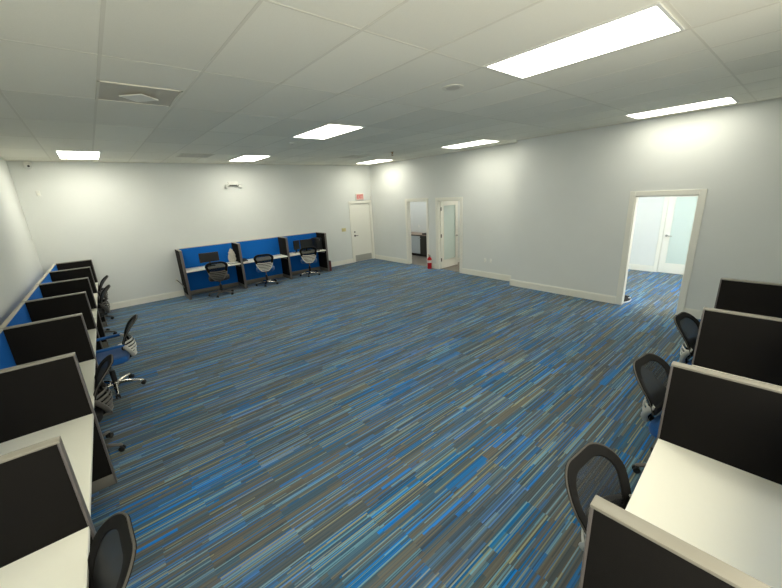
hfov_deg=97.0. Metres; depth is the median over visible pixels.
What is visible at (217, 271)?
chair
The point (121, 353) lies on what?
chair
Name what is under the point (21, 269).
wall
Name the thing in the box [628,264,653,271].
baseboard
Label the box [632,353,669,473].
chair
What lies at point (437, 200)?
trim
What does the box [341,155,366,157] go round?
grille
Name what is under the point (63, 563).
countertop
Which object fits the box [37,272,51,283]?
screen
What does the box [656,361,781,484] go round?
divider
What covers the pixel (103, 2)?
grid
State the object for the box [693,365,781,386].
countertop
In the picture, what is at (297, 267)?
screen
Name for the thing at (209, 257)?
computer monitor
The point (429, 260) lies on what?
fire extinguisher
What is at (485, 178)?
wall
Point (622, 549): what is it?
divider
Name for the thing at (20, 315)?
screen
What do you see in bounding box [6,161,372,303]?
wall
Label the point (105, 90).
ceiling vent
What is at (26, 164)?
security camera
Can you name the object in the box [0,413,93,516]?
countertop
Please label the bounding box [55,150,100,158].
recessed light
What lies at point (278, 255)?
countertop
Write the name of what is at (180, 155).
grille
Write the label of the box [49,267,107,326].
divider
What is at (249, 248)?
screen
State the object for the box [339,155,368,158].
ceiling vent
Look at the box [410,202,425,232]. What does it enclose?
wall
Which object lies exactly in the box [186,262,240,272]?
countertop
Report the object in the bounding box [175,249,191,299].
divider
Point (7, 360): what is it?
screen
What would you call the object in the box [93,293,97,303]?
countertop
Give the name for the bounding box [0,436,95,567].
divider
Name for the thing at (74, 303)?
divider
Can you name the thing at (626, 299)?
sneaker
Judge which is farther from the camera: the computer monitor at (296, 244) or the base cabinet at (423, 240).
the base cabinet at (423, 240)
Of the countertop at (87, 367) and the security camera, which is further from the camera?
the security camera
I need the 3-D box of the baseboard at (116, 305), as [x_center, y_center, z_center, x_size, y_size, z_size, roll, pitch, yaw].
[-4.292,-0.348,9.910,7.760,0.150,0.018,-16,21,-38]
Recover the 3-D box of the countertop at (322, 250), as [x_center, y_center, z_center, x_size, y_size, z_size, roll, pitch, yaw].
[-2.664,-1.252,10.671,1.210,0.100,0.527,-16,21,-38]
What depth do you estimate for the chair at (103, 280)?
7.34 m
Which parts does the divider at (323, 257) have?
trim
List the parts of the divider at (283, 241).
trim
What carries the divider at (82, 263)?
on the floor
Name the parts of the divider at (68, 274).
trim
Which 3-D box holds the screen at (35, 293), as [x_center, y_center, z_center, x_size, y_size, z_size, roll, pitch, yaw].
[-4.950,0.561,4.955,0.043,1.220,1.237,-15,20,-37]
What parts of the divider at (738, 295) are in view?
trim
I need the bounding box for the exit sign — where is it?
[355,193,363,199]
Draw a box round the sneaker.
[624,296,630,302]
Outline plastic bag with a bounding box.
[228,248,235,261]
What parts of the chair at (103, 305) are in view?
seat, backrest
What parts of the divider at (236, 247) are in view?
trim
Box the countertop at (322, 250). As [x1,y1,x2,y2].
[289,249,325,255]
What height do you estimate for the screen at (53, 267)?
1.220 m
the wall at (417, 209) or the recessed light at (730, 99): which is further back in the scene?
the wall at (417, 209)
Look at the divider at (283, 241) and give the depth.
10.22 m
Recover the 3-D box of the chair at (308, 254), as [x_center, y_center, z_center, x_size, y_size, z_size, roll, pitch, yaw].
[-2.499,-1.008,10.486,0.634,0.916,0.694,-4,16,-3]
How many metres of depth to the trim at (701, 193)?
5.92 m
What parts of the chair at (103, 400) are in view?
seat, backrest, leg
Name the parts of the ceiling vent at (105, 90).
diffuser plate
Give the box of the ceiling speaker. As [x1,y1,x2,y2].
[442,84,463,90]
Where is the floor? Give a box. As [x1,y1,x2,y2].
[91,255,700,587]
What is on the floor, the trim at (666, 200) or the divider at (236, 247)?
the divider at (236, 247)
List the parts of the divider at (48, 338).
fabric panel, trim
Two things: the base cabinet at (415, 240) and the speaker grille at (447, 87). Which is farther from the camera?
the base cabinet at (415, 240)
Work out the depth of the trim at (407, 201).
11.10 m
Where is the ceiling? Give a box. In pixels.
[0,0,781,165]
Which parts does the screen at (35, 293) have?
fabric panel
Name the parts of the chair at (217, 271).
backrest, seat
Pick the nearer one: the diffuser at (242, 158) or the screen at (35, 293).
the screen at (35, 293)
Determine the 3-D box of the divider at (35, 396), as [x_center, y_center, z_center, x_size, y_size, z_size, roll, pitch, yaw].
[-2.651,1.105,2.656,0.620,1.220,0.058,-15,20,-37]
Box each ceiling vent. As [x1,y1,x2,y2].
[96,80,182,106]
[176,153,214,157]
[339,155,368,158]
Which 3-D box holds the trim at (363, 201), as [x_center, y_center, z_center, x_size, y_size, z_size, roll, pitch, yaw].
[-1.058,-2.243,12.358,0.975,2.105,0.138,-16,21,-38]
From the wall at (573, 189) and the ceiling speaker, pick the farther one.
the wall at (573, 189)
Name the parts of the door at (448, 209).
glass pane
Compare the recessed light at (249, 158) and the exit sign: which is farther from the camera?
the exit sign
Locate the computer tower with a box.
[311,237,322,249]
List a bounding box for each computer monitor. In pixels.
[198,251,218,262]
[293,240,299,252]
[300,239,312,247]
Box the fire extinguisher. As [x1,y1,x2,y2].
[427,254,431,268]
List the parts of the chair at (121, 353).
armrest, armrest, seat, leg, leg, backrest, leg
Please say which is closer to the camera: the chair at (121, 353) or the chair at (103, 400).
the chair at (103, 400)
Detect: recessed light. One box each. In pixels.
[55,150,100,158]
[229,155,269,161]
[292,123,363,138]
[355,159,391,163]
[440,139,499,148]
[483,2,684,78]
[624,96,738,118]
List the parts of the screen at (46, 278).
fabric panel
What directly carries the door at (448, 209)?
in the wall at (485, 178)
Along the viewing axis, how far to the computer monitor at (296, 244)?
10.52 m
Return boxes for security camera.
[23,161,31,168]
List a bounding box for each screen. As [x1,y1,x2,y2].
[0,302,31,327]
[0,329,15,368]
[21,285,42,301]
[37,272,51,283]
[47,264,57,271]
[179,242,238,294]
[235,237,282,283]
[279,232,319,274]
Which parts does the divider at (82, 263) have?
fabric panel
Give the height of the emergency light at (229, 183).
0.166 m
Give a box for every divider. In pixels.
[0,313,112,415]
[0,352,116,493]
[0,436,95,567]
[20,291,109,374]
[36,277,108,347]
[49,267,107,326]
[55,259,105,311]
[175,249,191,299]
[231,242,246,287]
[278,237,292,278]
[316,232,329,271]
[579,495,771,587]
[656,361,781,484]
[691,307,781,385]
[714,278,781,317]
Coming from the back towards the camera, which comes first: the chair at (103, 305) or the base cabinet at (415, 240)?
the base cabinet at (415, 240)
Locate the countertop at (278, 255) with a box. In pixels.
[243,254,287,263]
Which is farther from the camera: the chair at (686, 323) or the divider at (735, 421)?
the chair at (686, 323)
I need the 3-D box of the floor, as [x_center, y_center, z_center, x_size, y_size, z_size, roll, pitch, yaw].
[0.786,0.257,7.346,12.320,0.104,10.848,-16,21,-38]
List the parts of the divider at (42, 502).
trim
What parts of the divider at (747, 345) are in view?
trim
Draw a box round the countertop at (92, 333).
[88,329,96,355]
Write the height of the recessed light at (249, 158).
0.010 m
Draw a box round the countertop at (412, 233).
[411,232,426,236]
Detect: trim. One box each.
[348,200,374,261]
[405,198,428,263]
[435,197,462,272]
[615,189,707,314]
[653,196,669,271]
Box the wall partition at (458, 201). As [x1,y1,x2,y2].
[458,201,459,257]
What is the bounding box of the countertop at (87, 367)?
[79,359,95,406]
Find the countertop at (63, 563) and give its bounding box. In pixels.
[0,526,89,587]
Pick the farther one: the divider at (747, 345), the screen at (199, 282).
the screen at (199, 282)
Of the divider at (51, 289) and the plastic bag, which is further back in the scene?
the plastic bag
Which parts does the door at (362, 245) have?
kick plate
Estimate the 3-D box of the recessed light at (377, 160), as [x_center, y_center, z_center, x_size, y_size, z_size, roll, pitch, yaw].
[-0.523,-4.078,10.672,0.609,0.010,1.200,-16,21,-38]
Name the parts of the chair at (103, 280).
backrest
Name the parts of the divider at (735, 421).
trim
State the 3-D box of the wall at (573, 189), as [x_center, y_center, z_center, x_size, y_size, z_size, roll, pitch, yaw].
[4.594,-1.431,6.272,0.445,3.359,4.933,-16,21,-38]
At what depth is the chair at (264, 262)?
9.36 m
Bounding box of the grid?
[0,0,781,165]
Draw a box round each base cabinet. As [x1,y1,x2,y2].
[411,236,421,255]
[420,236,426,256]
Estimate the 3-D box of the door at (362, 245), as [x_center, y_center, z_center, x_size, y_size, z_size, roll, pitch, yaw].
[-1.022,-2.182,12.334,0.767,1.982,0.112,-16,21,-38]
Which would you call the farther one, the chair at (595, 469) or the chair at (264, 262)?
the chair at (264, 262)
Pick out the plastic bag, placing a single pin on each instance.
(231, 255)
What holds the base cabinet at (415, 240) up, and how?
on the floor
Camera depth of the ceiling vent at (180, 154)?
7.24 m
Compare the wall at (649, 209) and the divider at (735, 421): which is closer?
the divider at (735, 421)
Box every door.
[351,204,371,261]
[440,201,457,268]
[658,196,697,274]
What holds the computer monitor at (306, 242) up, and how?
on the countertop at (322, 250)
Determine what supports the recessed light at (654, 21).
in the ceiling
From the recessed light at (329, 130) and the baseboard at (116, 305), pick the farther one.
the baseboard at (116, 305)
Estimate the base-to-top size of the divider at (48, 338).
1.220 m
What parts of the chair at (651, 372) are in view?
leg, backrest, seat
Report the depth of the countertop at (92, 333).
4.44 m
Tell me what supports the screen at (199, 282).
on the floor
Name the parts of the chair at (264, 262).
backrest, seat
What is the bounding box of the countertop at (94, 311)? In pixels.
[91,308,96,325]
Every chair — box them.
[88,512,136,587]
[93,354,125,451]
[96,314,146,398]
[98,275,113,318]
[98,284,116,333]
[205,261,233,297]
[253,254,278,286]
[299,247,319,276]
[564,442,631,550]
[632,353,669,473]
[674,312,699,364]
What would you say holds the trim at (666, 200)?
attached to the wall at (649, 209)
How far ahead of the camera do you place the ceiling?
2.91 m
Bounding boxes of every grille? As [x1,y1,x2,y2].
[177,154,210,156]
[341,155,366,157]
[446,86,459,89]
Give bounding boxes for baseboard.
[107,259,353,309]
[375,254,702,318]
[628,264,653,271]
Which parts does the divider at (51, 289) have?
trim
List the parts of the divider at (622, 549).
trim, fabric panel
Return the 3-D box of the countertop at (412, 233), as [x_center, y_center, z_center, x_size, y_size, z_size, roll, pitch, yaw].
[1.162,-2.228,12.927,0.667,0.040,1.860,-16,21,-38]
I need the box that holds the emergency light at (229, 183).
[225,182,241,187]
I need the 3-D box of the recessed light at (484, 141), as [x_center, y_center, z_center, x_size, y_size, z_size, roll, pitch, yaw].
[1.751,-3.350,7.746,0.609,0.010,1.200,-16,21,-38]
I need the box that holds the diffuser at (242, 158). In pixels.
[231,156,268,160]
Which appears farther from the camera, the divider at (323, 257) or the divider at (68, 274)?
the divider at (323, 257)
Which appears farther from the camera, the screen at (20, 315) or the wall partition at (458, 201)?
the wall partition at (458, 201)
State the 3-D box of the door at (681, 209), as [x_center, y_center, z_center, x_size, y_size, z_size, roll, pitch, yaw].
[7.087,-1.448,8.323,0.166,1.985,0.836,-16,21,-38]
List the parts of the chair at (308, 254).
backrest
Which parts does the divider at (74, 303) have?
fabric panel, trim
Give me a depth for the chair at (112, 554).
1.54 m
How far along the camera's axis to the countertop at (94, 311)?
5.41 m
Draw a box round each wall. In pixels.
[0,158,43,325]
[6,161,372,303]
[369,143,516,274]
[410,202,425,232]
[511,98,781,310]
[629,197,664,265]
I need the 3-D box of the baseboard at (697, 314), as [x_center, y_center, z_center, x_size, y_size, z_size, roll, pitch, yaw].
[2.707,-0.410,8.864,0.343,0.150,10.608,-16,21,-38]
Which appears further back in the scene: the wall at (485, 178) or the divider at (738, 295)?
the wall at (485, 178)
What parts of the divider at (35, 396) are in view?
trim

